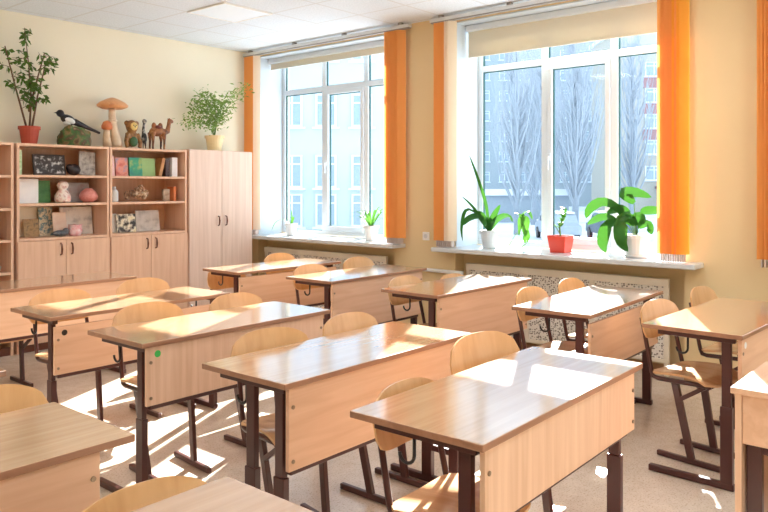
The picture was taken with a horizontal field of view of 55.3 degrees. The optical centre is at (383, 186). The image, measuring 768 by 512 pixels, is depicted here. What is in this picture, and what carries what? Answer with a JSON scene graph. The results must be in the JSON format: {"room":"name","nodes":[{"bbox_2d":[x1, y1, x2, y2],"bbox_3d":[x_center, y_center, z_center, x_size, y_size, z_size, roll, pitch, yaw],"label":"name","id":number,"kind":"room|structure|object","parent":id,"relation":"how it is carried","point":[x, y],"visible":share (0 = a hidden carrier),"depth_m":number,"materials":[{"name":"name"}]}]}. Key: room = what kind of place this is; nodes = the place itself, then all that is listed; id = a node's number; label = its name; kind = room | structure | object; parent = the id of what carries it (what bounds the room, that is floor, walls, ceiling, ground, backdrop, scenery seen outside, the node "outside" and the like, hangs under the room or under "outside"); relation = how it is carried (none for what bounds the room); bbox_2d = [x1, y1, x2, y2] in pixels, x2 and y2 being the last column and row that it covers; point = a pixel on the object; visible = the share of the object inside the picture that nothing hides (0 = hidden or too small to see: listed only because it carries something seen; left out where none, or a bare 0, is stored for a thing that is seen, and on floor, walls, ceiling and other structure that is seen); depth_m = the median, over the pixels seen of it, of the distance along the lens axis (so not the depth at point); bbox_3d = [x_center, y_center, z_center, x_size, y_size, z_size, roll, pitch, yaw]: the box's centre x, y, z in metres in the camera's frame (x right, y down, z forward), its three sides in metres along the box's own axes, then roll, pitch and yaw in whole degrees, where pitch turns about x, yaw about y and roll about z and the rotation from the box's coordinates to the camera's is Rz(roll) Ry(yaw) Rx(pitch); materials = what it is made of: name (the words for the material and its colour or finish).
{"room":"classroom","nodes":[
{"label":"classroom","id":0,"kind":"room"},
{"bbox_2d":[0,10,244,151],"bbox_3d":[-3.868,-0.075,6.368,0.200,3.070,7.700,0,0,40],"label":"wall","id":1,"kind":"structure","parent":0,"point":[155,77],"depth_m":7.54,"materials":[{"name":"beige paint"}]},
{"bbox_2d":[0,0,532,52],"bbox_3d":[0.618,-1.670,2.558,11.970,0.120,7.700,0,0,40],"label":"ceiling","id":2,"kind":"structure","parent":0,"point":[298,21],"depth_m":6.94,"materials":[{"name":"tile"}]},
{"bbox_2d":[187,2,272,22],"bbox_3d":[-1.421,-1.604,6.777,0.550,0.012,0.550,0,0,40],"label":"recessed light","id":3,"kind":"object","parent":2,"relation":"in","point":[224,11],"visible":1,"depth_m":6.75,"materials":[{"name":"white plastic"}]},
{"bbox_3d":[3.556,-1.576,4.327,2.580,0.068,0.050,0,0,40],"label":"rail","id":4,"kind":"object","parent":2,"relation":"attached to","visible":0},
{"bbox_2d":[757,0,767,267],"bbox_3d":[2.714,-0.489,5.042,0.264,2.101,0.066,0,0,40],"label":"vertical blind","id":5,"kind":"object","parent":4,"relation":"hanging from","point":[762,5],"visible":1,"depth_m":5.09,"materials":[{"name":"orange fabric"}]},
{"bbox_2d":[0,325,734,511],"bbox_3d":[0.618,1.520,2.558,11.970,0.120,7.700,0,0,40],"label":"floor","id":6,"kind":"structure","parent":0,"point":[656,425],"depth_m":3.96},
{"bbox_2d":[0,142,13,356],"bbox_3d":[-3.631,0.539,6.166,0.398,1.842,0.838,0,0,40],"label":"bookcase","id":7,"kind":"object","parent":6,"relation":"on","point":[6,148],"visible":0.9,"depth_m":6.37,"materials":[{"name":"brown wood"}]},
{"bbox_2d":[0,338,32,386],"bbox_3d":[-2.809,1.087,5.377,0.444,0.741,0.416,0,0,40],"label":"chair","id":8,"kind":"object","parent":6,"relation":"on","point":[22,345],"visible":0.2,"depth_m":5.44,"materials":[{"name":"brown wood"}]},
{"bbox_2d":[0,384,48,413],"bbox_3d":[-1.123,1.047,2.187,0.444,0.821,0.416,0,0,40],"label":"chair","id":9,"kind":"object","parent":6,"relation":"on","point":[13,397],"visible":0.22,"depth_m":2.40,"materials":[{"name":"brown wood"}]},
{"bbox_2d":[14,143,109,354],"bbox_3d":[-3.043,0.539,6.816,0.453,1.842,0.860,0,0,40],"label":"bookcase","id":10,"kind":"object","parent":6,"relation":"on","point":[41,256],"visible":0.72,"depth_m":6.77,"materials":[{"name":"brown wood"}]},
{"bbox_2d":[19,179,37,203],"bbox_3d":[-3.220,0.040,6.598,0.050,0.220,0.200,0,0,40],"label":"book","id":11,"kind":"object","parent":10,"relation":"on","point":[28,188],"visible":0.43,"depth_m":6.59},
{"bbox_2d":[0,28,58,143],"bbox_3d":[-3.201,-0.912,6.671,0.264,1.060,0.583,0,0,40],"label":"potted ficus","id":12,"kind":"object","parent":10,"relation":"on","point":[30,133],"visible":1,"depth_m":6.63,"materials":[{"name":"plant"}]},
{"bbox_2d":[18,126,40,143],"bbox_3d":[-3.217,-0.465,6.655,0.189,0.165,0.189,0,0,40],"label":"pot","id":13,"kind":"object","parent":12,"relation":"attached to","point":[28,134],"depth_m":6.59,"materials":[{"name":"ceramic"}]},
{"bbox_2d":[22,219,39,236],"bbox_3d":[-3.221,0.376,6.698,0.041,0.162,0.140,0,0,40],"label":"picture card","id":14,"kind":"object","parent":10,"relation":"on","point":[30,226],"visible":1,"depth_m":6.69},
{"bbox_2d":[19,206,47,236],"bbox_3d":[-3.275,0.320,6.770,0.036,0.274,0.360,0,0,40],"label":"poster","id":15,"kind":"object","parent":10,"relation":"on","point":[24,212],"visible":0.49,"depth_m":6.75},
{"bbox_2d":[38,181,50,202],"bbox_3d":[-3.159,0.046,6.783,0.037,0.206,0.140,0,0,40],"label":"book","id":16,"kind":"object","parent":10,"relation":"on","point":[43,186],"visible":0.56,"depth_m":6.79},
{"bbox_2d":[38,207,52,235],"bbox_3d":[-3.154,0.326,6.838,0.040,0.264,0.130,0,0,40],"label":"picture card","id":17,"kind":"object","parent":10,"relation":"on","point":[44,214],"visible":1,"depth_m":6.83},
{"bbox_2d":[32,154,65,174],"bbox_3d":[-3.084,-0.202,6.758,0.051,0.190,0.300,0,0,38],"label":"framed picture","id":18,"kind":"object","parent":10,"relation":"on","point":[43,164],"visible":0.97,"depth_m":6.75},
{"bbox_2d":[52,212,66,231],"bbox_3d":[-3.038,0.348,6.870,0.045,0.217,0.130,0,0,40],"label":"picture card","id":19,"kind":"object","parent":10,"relation":"on","point":[58,218],"visible":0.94,"depth_m":6.87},
{"bbox_2d":[54,181,70,202],"bbox_3d":[-2.977,0.049,6.799,0.150,0.202,0.150,0,0,40],"label":"figurine","id":20,"kind":"object","parent":10,"relation":"on","point":[62,195],"visible":1,"depth_m":6.75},
{"bbox_2d":[58,183,88,201],"bbox_3d":[-2.971,0.055,7.036,0.038,0.189,0.300,0,0,40],"label":"picture card","id":21,"kind":"object","parent":10,"relation":"on","point":[74,189],"visible":0.34,"depth_m":7.04,"materials":[{"name":"grey paper"}]},
{"bbox_2d":[66,164,80,174],"bbox_3d":[-2.935,-0.160,6.922,0.100,0.108,0.148,0,0,40],"label":"seashell","id":22,"kind":"object","parent":10,"relation":"on","point":[72,169],"visible":0.97,"depth_m":6.89,"materials":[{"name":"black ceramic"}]},
{"bbox_2d":[68,224,82,235],"bbox_3d":[-2.886,0.405,6.859,0.132,0.105,0.132,0,0,40],"label":"cup","id":23,"kind":"object","parent":10,"relation":"on","point":[74,229],"visible":1,"depth_m":6.81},
{"bbox_2d":[59,207,92,234],"bbox_3d":[-2.959,0.326,7.052,0.040,0.264,0.320,0,0,40],"label":"poster","id":24,"kind":"object","parent":10,"relation":"on","point":[74,215],"visible":0.76,"depth_m":7.09,"materials":[{"name":"paper"}]},
{"bbox_2d":[55,110,99,145],"bbox_3d":[-2.926,-0.553,6.980,0.327,0.335,0.353,0,0,0],"label":"figurine","id":25,"kind":"object","parent":10,"relation":"on","point":[69,135],"visible":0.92,"depth_m":6.86,"materials":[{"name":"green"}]},
{"bbox_2d":[79,151,94,175],"bbox_3d":[-2.846,-0.222,7.029,0.038,0.233,0.171,0,0,40],"label":"book","id":26,"kind":"object","parent":10,"relation":"on","point":[86,159],"visible":1,"depth_m":7.02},
{"bbox_2d":[79,188,97,201],"bbox_3d":[-2.824,0.082,7.010,0.176,0.135,0.176,0,0,40],"label":"vase","id":27,"kind":"object","parent":10,"relation":"on","point":[88,194],"visible":0.99,"depth_m":6.95,"materials":[{"name":"pink ceramic"}]},
{"bbox_2d":[0,402,134,511],"bbox_3d":[-1.277,1.079,1.777,0.486,0.758,1.200,0,0,40],"label":"school desk","id":28,"kind":"object","parent":6,"relation":"on","point":[50,452],"visible":0.98,"depth_m":1.97,"materials":[{"name":"brown wood"}]},
{"bbox_2d":[0,271,136,372],"bbox_3d":[-2.511,1.079,5.452,0.486,0.758,1.200,0,0,40],"label":"school desk","id":29,"kind":"object","parent":6,"relation":"on","point":[13,293],"visible":0.51,"depth_m":5.27,"materials":[{"name":"brown wood"}]},
{"bbox_2d":[28,288,114,425],"bbox_3d":[-1.867,1.047,4.432,0.444,0.821,0.416,0,0,40],"label":"chair","id":30,"kind":"object","parent":6,"relation":"on","point":[66,294],"visible":0.2,"depth_m":4.51,"materials":[{"name":"brown wood"}]},
{"bbox_2d":[11,286,229,408],"bbox_3d":[-1.587,1.079,4.542,0.486,0.758,1.200,0,0,40],"label":"school desk","id":31,"kind":"object","parent":6,"relation":"on","point":[71,351],"visible":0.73,"depth_m":4.16,"materials":[{"name":"brown wood"}]},
{"bbox_2d":[82,476,206,511],"bbox_3d":[-0.421,1.077,1.577,0.444,0.761,0.416,0,0,40],"label":"chair","id":32,"kind":"object","parent":6,"relation":"on","point":[136,496],"visible":0.59,"depth_m":1.73,"materials":[{"name":"brown wood"}]},
{"bbox_2d":[109,147,187,307],"bbox_3d":[-2.478,0.539,7.481,0.453,1.842,0.865,0,0,40],"label":"bookcase","id":33,"kind":"object","parent":6,"relation":"on","point":[162,254],"visible":0.56,"depth_m":7.54,"materials":[{"name":"brown wood"}]},
{"bbox_2d":[96,98,127,146],"bbox_3d":[-2.684,-0.632,7.252,0.300,0.494,0.300,0,0,40],"label":"figurine","id":34,"kind":"object","parent":33,"relation":"on","point":[111,135],"visible":0.99,"depth_m":7.19,"materials":[{"name":"ceramic"}]},
{"bbox_2d":[114,157,127,175],"bbox_3d":[-2.610,-0.198,7.287,0.032,0.185,0.130,0,0,40],"label":"book","id":35,"kind":"object","parent":33,"relation":"on","point":[121,167],"visible":0.89,"depth_m":7.28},
{"bbox_2d":[115,214,135,232],"bbox_3d":[-2.590,0.365,7.362,0.040,0.184,0.210,0,0,40],"label":"picture card","id":36,"kind":"object","parent":33,"relation":"on","point":[124,222],"visible":1,"depth_m":7.35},
{"bbox_2d":[124,120,141,147],"bbox_3d":[-2.533,-0.531,7.379,0.123,0.284,0.197,0,0,40],"label":"figurine","id":37,"kind":"object","parent":33,"relation":"on","point":[131,139],"visible":0.99,"depth_m":7.34,"materials":[{"name":"ceramic"}]},
{"bbox_2d":[128,157,142,175],"bbox_3d":[-2.509,-0.201,7.405,0.032,0.190,0.145,0,0,40],"label":"book","id":38,"kind":"object","parent":33,"relation":"on","point":[134,163],"visible":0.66,"depth_m":7.39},
{"bbox_2d":[124,184,148,199],"bbox_3d":[-2.491,0.052,7.446,0.181,0.156,0.262,0,0,19],"label":"driftwood","id":39,"kind":"object","parent":33,"relation":"on","point":[140,191],"visible":1,"depth_m":7.38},
{"bbox_2d":[141,119,148,148],"bbox_3d":[-2.438,-0.535,7.473,0.098,0.307,0.085,0,0,40],"label":"figurine","id":40,"kind":"object","parent":33,"relation":"on","point":[144,136],"visible":1,"depth_m":7.46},
{"bbox_2d":[135,210,159,231],"bbox_3d":[-2.441,0.350,7.570,0.041,0.214,0.270,0,0,40],"label":"picture card","id":41,"kind":"object","parent":33,"relation":"on","point":[146,220],"visible":1,"depth_m":7.56,"materials":[{"name":"paper"}]},
{"bbox_2d":[142,158,154,175],"bbox_3d":[-2.415,-0.198,7.516,0.032,0.185,0.150,0,0,40],"label":"book","id":42,"kind":"object","parent":33,"relation":"on","point":[148,164],"visible":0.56,"depth_m":7.51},
{"bbox_2d":[155,158,164,175],"bbox_3d":[-2.336,-0.202,7.616,0.120,0.192,0.079,0,0,40],"label":"book","id":43,"kind":"object","parent":33,"relation":"on","point":[159,164],"visible":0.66,"depth_m":7.59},
{"bbox_2d":[148,118,172,148],"bbox_3d":[-2.325,-0.550,7.644,0.105,0.339,0.295,0,0,40],"label":"figurine","id":44,"kind":"object","parent":33,"relation":"on","point":[156,130],"visible":0.95,"depth_m":7.60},
{"bbox_2d":[165,157,176,176],"bbox_3d":[-2.247,-0.205,7.720,0.160,0.200,0.065,0,0,40],"label":"book","id":45,"kind":"object","parent":33,"relation":"on","point":[172,160],"visible":0.74,"depth_m":7.66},
{"bbox_2d":[116,277,195,417],"bbox_3d":[-1.498,1.040,4.867,0.444,0.836,0.416,0,0,40],"label":"chair","id":46,"kind":"object","parent":6,"relation":"on","point":[136,285],"visible":0.18,"depth_m":4.96,"materials":[{"name":"brown wood"}]},
{"bbox_2d":[112,301,211,479],"bbox_3d":[-1.133,1.040,3.798,0.416,0.836,0.444,0,0,-45],"label":"chair","id":47,"kind":"object","parent":6,"relation":"on","point":[146,311],"visible":0.34,"depth_m":3.86,"materials":[{"name":"brown wood"}]},
{"bbox_2d":[88,301,330,492],"bbox_3d":[-0.874,1.079,3.878,0.486,0.758,1.200,0,0,40],"label":"school desk","id":48,"kind":"object","parent":6,"relation":"on","point":[172,351],"visible":0.62,"depth_m":3.52,"materials":[{"name":"brown wood"}]},
{"bbox_2d":[182,149,251,306],"bbox_3d":[-1.915,0.532,8.144,0.453,1.855,0.845,0,0,40],"label":"wardrobe","id":49,"kind":"object","parent":6,"relation":"on","point":[219,183],"visible":0.58,"depth_m":7.97,"materials":[{"name":"brown wood"}]},
{"bbox_2d":[173,82,254,150],"bbox_3d":[-1.904,-0.803,8.163,0.383,0.817,1.059,0,0,40],"label":"fern","id":50,"kind":"object","parent":49,"relation":"on","point":[214,142],"visible":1,"depth_m":8.13,"materials":[{"name":"green plant"}]},
{"bbox_2d":[204,135,224,150],"bbox_3d":[-1.897,-0.482,8.210,0.220,0.175,0.220,0,0,40],"label":"pot","id":51,"kind":"object","parent":50,"relation":"attached to","point":[214,142],"depth_m":8.13,"materials":[{"name":"ceramic"}]},
{"bbox_2d":[132,476,313,511],"bbox_3d":[-0.583,1.079,1.164,0.486,0.758,1.200,0,0,40],"label":"school desk","id":52,"kind":"object","parent":6,"relation":"on","point":[225,494],"visible":1,"depth_m":1.63,"materials":[{"name":"brown wood"}]},
{"bbox_2d":[207,266,245,289],"bbox_3d":[-1.269,1.082,6.418,0.444,0.751,0.416,0,0,40],"label":"chair","id":53,"kind":"object","parent":6,"relation":"on","point":[228,282],"visible":0.15,"depth_m":6.47,"materials":[{"name":"brown wood"}]},
{"bbox_2d":[209,292,274,446],"bbox_3d":[-0.742,1.047,4.258,0.444,0.821,0.416,0,0,40],"label":"chair","id":54,"kind":"object","parent":6,"relation":"on","point":[231,300],"visible":0.15,"depth_m":4.34,"materials":[{"name":"brown wood"}]},
{"bbox_2d":[203,258,340,306],"bbox_3d":[-0.980,1.079,6.590,0.486,0.758,1.200,0,0,41],"label":"school desk","id":55,"kind":"object","parent":6,"relation":"on","point":[269,287],"visible":0.46,"depth_m":6.35,"materials":[{"name":"brown wood"}]},
{"bbox_2d":[264,253,294,273],"bbox_3d":[-0.864,1.047,6.926,0.444,0.821,0.416,0,0,40],"label":"chair","id":56,"kind":"object","parent":6,"relation":"on","point":[275,256],"visible":0.07,"depth_m":7.05,"materials":[{"name":"brown wood"}]},
{"bbox_2d":[230,327,329,511],"bbox_3d":[-0.390,1.047,3.143,0.416,0.821,0.444,0,0,-40],"label":"chair","id":57,"kind":"object","parent":6,"relation":"on","point":[267,338],"visible":0.23,"depth_m":3.19,"materials":[{"name":"brown wood"}]},
{"bbox_2d":[293,264,330,324],"bbox_3d":[-0.461,1.047,5.902,0.444,0.821,0.416,0,0,40],"label":"chair","id":58,"kind":"object","parent":6,"relation":"on","point":[307,268],"visible":0.15,"depth_m":5.98,"materials":[{"name":"brown wood"}]},
{"bbox_2d":[264,247,387,307],"bbox_3d":[-0.688,1.085,8.088,1.880,0.750,0.040,0,0,40],"label":"screen","id":59,"kind":"object","parent":6,"relation":"on","point":[297,253],"visible":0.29,"depth_m":8.05,"materials":[{"name":"paint"}]},
{"bbox_2d":[202,321,471,500],"bbox_3d":[-0.151,1.079,3.211,0.486,0.758,1.200,0,0,40],"label":"school desk","id":60,"kind":"object","parent":6,"relation":"on","point":[316,383],"visible":0.67,"depth_m":2.88,"materials":[{"name":"brown wood"}]},
{"bbox_2d":[286,264,426,324],"bbox_3d":[-0.198,1.079,6.027,0.486,0.758,1.200,0,0,39],"label":"school desk","id":61,"kind":"object","parent":6,"relation":"on","point":[358,289],"visible":0.58,"depth_m":5.79,"materials":[{"name":"brown wood"}]},
{"bbox_2d":[343,257,373,268],"bbox_3d":[-0.088,1.040,6.372,0.444,0.836,0.416,0,0,40],"label":"chair","id":62,"kind":"object","parent":6,"relation":"on","point":[354,262],"visible":0.09,"depth_m":6.50,"materials":[{"name":"brown wood"}]},
{"bbox_2d":[322,312,427,504],"bbox_3d":[-0.030,1.047,3.567,0.444,0.821,0.416,0,0,40],"label":"chair","id":63,"kind":"object","parent":6,"relation":"on","point":[349,321],"visible":0.27,"depth_m":3.61,"materials":[{"name":"brown wood"}]},
{"bbox_2d":[388,275,436,327],"bbox_3d":[0.296,1.055,5.233,0.444,0.806,0.416,0,0,40],"label":"chair","id":64,"kind":"object","parent":6,"relation":"on","point":[407,279],"visible":0.18,"depth_m":5.33,"materials":[{"name":"brown wood"}]},
{"bbox_2d":[373,377,530,511],"bbox_3d":[0.230,1.072,2.467,0.444,0.771,0.416,0,0,38],"label":"chair","id":65,"kind":"object","parent":6,"relation":"on","point":[440,494],"visible":0.41,"depth_m":2.47,"materials":[{"name":"brown wood"}]},
{"bbox_2d":[381,273,531,350],"bbox_3d":[0.556,1.079,5.324,0.486,0.758,1.200,0,0,41],"label":"school desk","id":66,"kind":"object","parent":6,"relation":"on","point":[473,303],"visible":0.61,"depth_m":5.11,"materials":[{"name":"brown wood"}]},
{"bbox_2d":[350,346,642,511],"bbox_3d":[0.461,1.079,2.604,0.486,0.758,1.200,0,0,39],"label":"school desk","id":67,"kind":"object","parent":6,"relation":"on","point":[533,416],"visible":1,"depth_m":2.37,"materials":[{"name":"brown wood"}]},
{"bbox_2d":[450,331,553,511],"bbox_3d":[0.531,1.032,2.899,0.416,0.851,0.444,0,0,-40],"label":"chair","id":68,"kind":"object","parent":6,"relation":"on","point":[472,350],"visible":0.17,"depth_m":3.03,"materials":[{"name":"brown wood"}]},
{"bbox_2d":[515,286,587,354],"bbox_3d":[1.077,1.047,4.530,0.444,0.821,0.416,0,0,40],"label":"chair","id":69,"kind":"object","parent":6,"relation":"on","point":[527,294],"visible":0.31,"depth_m":4.60,"materials":[{"name":"brown wood"}]},
{"bbox_2d":[466,263,669,376],"bbox_3d":[1.485,1.085,6.244,1.860,0.750,0.040,0,0,40],"label":"screen","id":70,"kind":"object","parent":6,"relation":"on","point":[548,280],"visible":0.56,"depth_m":6.20,"materials":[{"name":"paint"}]},
{"bbox_2d":[512,285,662,404],"bbox_3d":[1.313,1.079,4.616,0.486,0.758,1.200,0,0,39],"label":"school desk","id":71,"kind":"object","parent":6,"relation":"on","point":[619,336],"visible":0.64,"depth_m":4.40,"materials":[{"name":"brown wood"}]},
{"bbox_2d":[557,278,635,403],"bbox_3d":[1.441,1.047,4.975,0.444,0.821,0.416,0,0,40],"label":"chair","id":72,"kind":"object","parent":6,"relation":"on","point":[568,284],"visible":0.23,"depth_m":5.05,"materials":[{"name":"brown wood"}]},
{"bbox_2d":[640,299,737,472],"bbox_3d":[1.669,1.047,3.992,0.416,0.821,0.444,0,0,-41],"label":"chair","id":73,"kind":"object","parent":6,"relation":"on","point":[708,375],"visible":0.8,"depth_m":3.97,"materials":[{"name":"brown wood"}]},
{"bbox_2d":[642,297,767,491],"bbox_3d":[1.907,1.079,4.044,0.486,0.758,1.200,0,0,43],"label":"school desk","id":74,"kind":"object","parent":6,"relation":"on","point":[727,321],"visible":0.9,"depth_m":3.65,"materials":[{"name":"brown wood"}]},
{"bbox_2d":[689,286,737,428],"bbox_3d":[2.162,1.047,4.542,0.444,0.821,0.416,0,0,44],"label":"chair","id":75,"kind":"object","parent":6,"relation":"on","point":[698,295],"visible":0.29,"depth_m":4.55,"materials":[{"name":"brown wood"}]},
{"bbox_2d":[730,360,767,511],"bbox_3d":[1.849,1.080,2.429,1.150,0.760,0.620,0,0,40],"label":"desk","id":76,"kind":"object","parent":6,"relation":"on","point":[751,392],"visible":1,"depth_m":2.56,"materials":[{"name":"brown wood"}]},
{"bbox_2d":[252,0,767,367],"bbox_3d":[2.948,-0.075,5.302,11.570,3.070,0.500,0,0,40],"label":"wall","id":77,"kind":"structure","parent":0,"point":[722,33],"depth_m":5.46,"materials":[{"name":"beige paint"}]},
{"bbox_2d":[243,22,411,248],"bbox_3d":[-0.570,-0.502,8.111,2.530,2.215,0.626,0,0,40],"label":"window","id":78,"kind":"structure","parent":77,"relation":"in","point":[274,92],"depth_m":8.55,"materials":[{"name":"white plastic"}]},
{"bbox_2d":[244,55,259,234],"bbox_3d":[-1.559,-0.489,8.671,0.223,2.101,0.066,0,0,40],"label":"vertical blind","id":79,"kind":"object","parent":78,"relation":"attached to","point":[252,63],"visible":0.66,"depth_m":8.62,"materials":[{"name":"orange fabric"}]},
{"bbox_2d":[272,210,297,235],"bbox_3d":[-1.163,0.414,8.597,0.378,0.300,0.156,0,0,40],"label":"potted plant","id":80,"kind":"object","parent":78,"relation":"on","point":[291,228],"visible":1,"depth_m":8.48,"materials":[{"name":"white ceramic"}]},
{"bbox_2d":[284,223,297,235],"bbox_3d":[-1.078,0.494,8.525,0.156,0.140,0.156,0,0,40],"label":"pot","id":81,"kind":"object","parent":80,"relation":"on","point":[291,228],"depth_m":8.47,"materials":[{"name":"white ceramic"}]},
{"bbox_2d":[268,40,383,69],"bbox_3d":[-0.585,-1.472,8.198,2.075,0.133,0.070,0,0,40],"label":"roller blind","id":82,"kind":"object","parent":78,"relation":"attached to","point":[375,47],"visible":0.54,"depth_m":8.20,"materials":[{"name":"beige fabric"}]},
{"bbox_2d":[350,207,383,240],"bbox_3d":[-0.124,0.386,7.726,0.556,0.357,0.391,0,0,40],"label":"spider plant","id":83,"kind":"object","parent":78,"relation":"on","point":[370,230],"visible":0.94,"depth_m":7.67,"materials":[{"name":"green plant"}]},
{"bbox_2d":[384,30,405,243],"bbox_3d":[0.107,-0.489,7.256,0.228,2.101,0.066,0,0,40],"label":"vertical blind","id":84,"kind":"object","parent":78,"relation":"attached to","point":[394,41],"visible":1,"depth_m":7.22,"materials":[{"name":"orange fabric"}]},
{"bbox_2d":[425,268,463,274],"bbox_3d":[0.398,0.800,7.096,0.900,0.034,0.068,0,0,40],"label":"pipe","id":85,"kind":"object","parent":77,"relation":"attached to","point":[428,269],"visible":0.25,"depth_m":6.92,"materials":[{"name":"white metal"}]},
{"bbox_2d":[430,0,703,269],"bbox_3d":[1.518,-0.502,6.337,2.450,2.215,0.626,0,0,40],"label":"window","id":86,"kind":"structure","parent":77,"relation":"in","point":[471,72],"depth_m":6.68,"materials":[{"name":"white plastic"}]},
{"bbox_2d":[434,21,456,246],"bbox_3d":[0.572,-0.489,6.861,0.224,2.101,0.065,0,0,40],"label":"vertical blind","id":87,"kind":"object","parent":86,"relation":"attached to","point":[445,33],"visible":1,"depth_m":6.82,"materials":[{"name":"orange fabric"}]},
{"bbox_2d":[460,157,512,247],"bbox_3d":[0.961,0.134,6.790,0.547,0.860,0.185,0,0,40],"label":"potted amaryllis","id":88,"kind":"object","parent":86,"relation":"on","point":[488,236],"visible":1,"depth_m":6.77,"materials":[{"name":"plant"}]},
{"bbox_2d":[479,230,498,247],"bbox_3d":[0.972,0.484,6.784,0.180,0.160,0.180,0,0,40],"label":"pot","id":89,"kind":"object","parent":88,"relation":"on","point":[488,237],"depth_m":6.72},
{"bbox_2d":[508,211,532,249],"bbox_3d":[1.231,0.391,6.594,0.221,0.346,0.118,0,0,40],"label":"trailing plant","id":90,"kind":"object","parent":86,"relation":"on","point":[523,221],"visible":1,"depth_m":6.55,"materials":[{"name":"green plant"}]},
{"bbox_2d":[547,207,573,252],"bbox_3d":[1.521,0.369,6.317,0.171,0.389,0.171,0,0,40],"label":"potted jade","id":91,"kind":"object","parent":86,"relation":"on","point":[559,243],"visible":1,"depth_m":6.28,"materials":[{"name":"ceramic"}]},
{"bbox_2d":[547,235,573,252],"bbox_3d":[1.521,0.491,6.317,0.171,0.145,0.171,0,0,40],"label":"pot","id":92,"kind":"object","parent":91,"relation":"on","point":[557,243],"depth_m":6.26,"materials":[{"name":"ceramic"}]},
{"bbox_2d":[466,0,656,57],"bbox_3d":[1.584,-1.384,6.356,2.065,0.308,0.070,0,0,40],"label":"roller blind","id":93,"kind":"object","parent":86,"relation":"attached to","point":[616,18],"visible":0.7,"depth_m":6.36,"materials":[{"name":"beige fabric"}]},
{"bbox_2d":[584,187,656,257],"bbox_3d":[1.924,0.282,5.892,0.620,0.565,0.244,0,0,19],"label":"peace lily","id":94,"kind":"object","parent":86,"relation":"on","point":[635,245],"visible":0.99,"depth_m":5.84,"materials":[{"name":"green plant"}]},
{"bbox_2d":[625,234,651,254],"bbox_3d":[2.019,0.467,5.869,0.228,0.170,0.228,0,0,40],"label":"pot","id":95,"kind":"object","parent":94,"relation":"on","point":[635,244],"depth_m":5.79,"materials":[{"name":"white ceramic"}]},
{"bbox_2d":[657,0,688,262],"bbox_3d":[2.169,-0.489,5.505,0.218,2.101,0.068,0,0,40],"label":"vertical blind","id":96,"kind":"object","parent":86,"relation":"attached to","point":[672,15],"visible":1,"depth_m":5.48,"materials":[{"name":"orange fabric"}]},
{"bbox_2d":[521,342,736,385],"bbox_3d":[2.828,1.430,5.160,11.570,0.060,0.152,0,0,40],"label":"baseboard","id":97,"kind":"structure","parent":77,"relation":"attached to","point":[528,345],"depth_m":5.83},
{"label":"outside","id":98,"kind":"structure","parent":0,"visible":0},
{"bbox_2d":[485,206,659,255],"bbox_3d":[42.392,3.060,73.088,210.000,0.300,153.700,0,0,40],"label":"snow ground","id":99,"kind":"structure","parent":98,"point":[506,229],"depth_m":48.77,"materials":[{"name":"snow"}]},
{"bbox_2d":[289,53,383,238],"bbox_3d":[-3.704,-3.790,41.731,13.600,13.400,10.600,0,0,0],"label":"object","id":100,"kind":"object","parent":99,"relation":"on","point":[305,111],"visible":0.25,"depth_m":36.73,"materials":[{"name":"glass"}]},
{"bbox_2d":[488,50,540,234],"bbox_3d":[7.989,-3.721,44.523,3.322,13.272,3.065,0,0,2],"label":"bare tree","id":101,"kind":"object","parent":99,"relation":"on","point":[516,93],"visible":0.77,"depth_m":44.30,"materials":[{"name":"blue plant"}]},
{"bbox_2d":[485,189,568,221],"bbox_3d":[10.032,1.560,61.702,10.600,2.700,4.800,0,0,0],"label":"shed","id":102,"kind":"object","parent":99,"relation":"on","point":[494,197],"visible":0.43,"depth_m":59.70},
{"bbox_2d":[503,49,557,224],"bbox_3d":[11.171,-4.487,55.866,4.460,14.804,4.995,0,0,24],"label":"bare tree","id":103,"kind":"object","parent":99,"relation":"on","point":[532,196],"visible":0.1,"depth_m":55.81,"materials":[{"name":"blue plant"}]},
{"bbox_2d":[485,41,594,205],"bbox_3d":[23.838,-14.290,114.358,56.600,34.400,12.600,0,0,0],"label":"block","id":104,"kind":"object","parent":99,"relation":"on","point":[492,178],"visible":0.06,"depth_m":108.36,"materials":[{"name":"blue concrete"}]},
{"bbox_2d":[510,47,570,212],"bbox_3d":[10.891,-4.028,51.077,4.357,13.886,4.322,0,0,44],"label":"bare tree","id":105,"kind":"object","parent":99,"relation":"on","point":[537,80],"visible":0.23,"depth_m":50.85,"materials":[{"name":"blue plant"}]},
{"bbox_2d":[535,211,581,237],"bbox_3d":[9.598,2.135,40.676,1.720,1.550,4.244,0,0,0],"label":"parked car","id":106,"kind":"object","parent":99,"relation":"on","point":[571,226],"visible":0.48,"depth_m":39.22,"materials":[{"name":"paint"}]},
{"bbox_2d":[552,41,604,222],"bbox_3d":[11.880,-4.425,44.813,4.171,14.681,3.297,0,0,31],"label":"bare tree","id":107,"kind":"object","parent":99,"relation":"on","point":[574,106],"visible":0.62,"depth_m":44.74,"materials":[{"name":"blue plant"}]},
{"bbox_2d":[555,45,604,198],"bbox_3d":[15.132,-4.452,57.918,4.156,14.734,3.764,0,0,-20],"label":"bare tree","id":108,"kind":"object","parent":99,"relation":"on","point":[586,150],"visible":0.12,"depth_m":57.69,"materials":[{"name":"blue plant"}]},
{"bbox_2d":[586,211,637,237],"bbox_3d":[12.463,2.135,40.342,1.720,1.550,4.244,0,0,0],"label":"parked car","id":109,"kind":"object","parent":99,"relation":"on","point":[592,228],"visible":0.31,"depth_m":40.58,"materials":[{"name":"paint"}]},
{"bbox_2d":[589,33,656,211],"bbox_3d":[36.722,-7.290,84.094,22.600,20.400,14.500,0,0,0],"label":"apartment block","id":110,"kind":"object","parent":99,"relation":"on","point":[649,186],"visible":0.08,"depth_m":79.11,"materials":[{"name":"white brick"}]},
{"bbox_2d":[602,35,656,213],"bbox_3d":[16.285,-3.987,48.488,3.473,13.805,3.418,0,0,5],"label":"bare tree","id":111,"kind":"object","parent":99,"relation":"on","point":[632,180],"visible":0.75,"depth_m":48.11,"materials":[{"name":"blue plant"}]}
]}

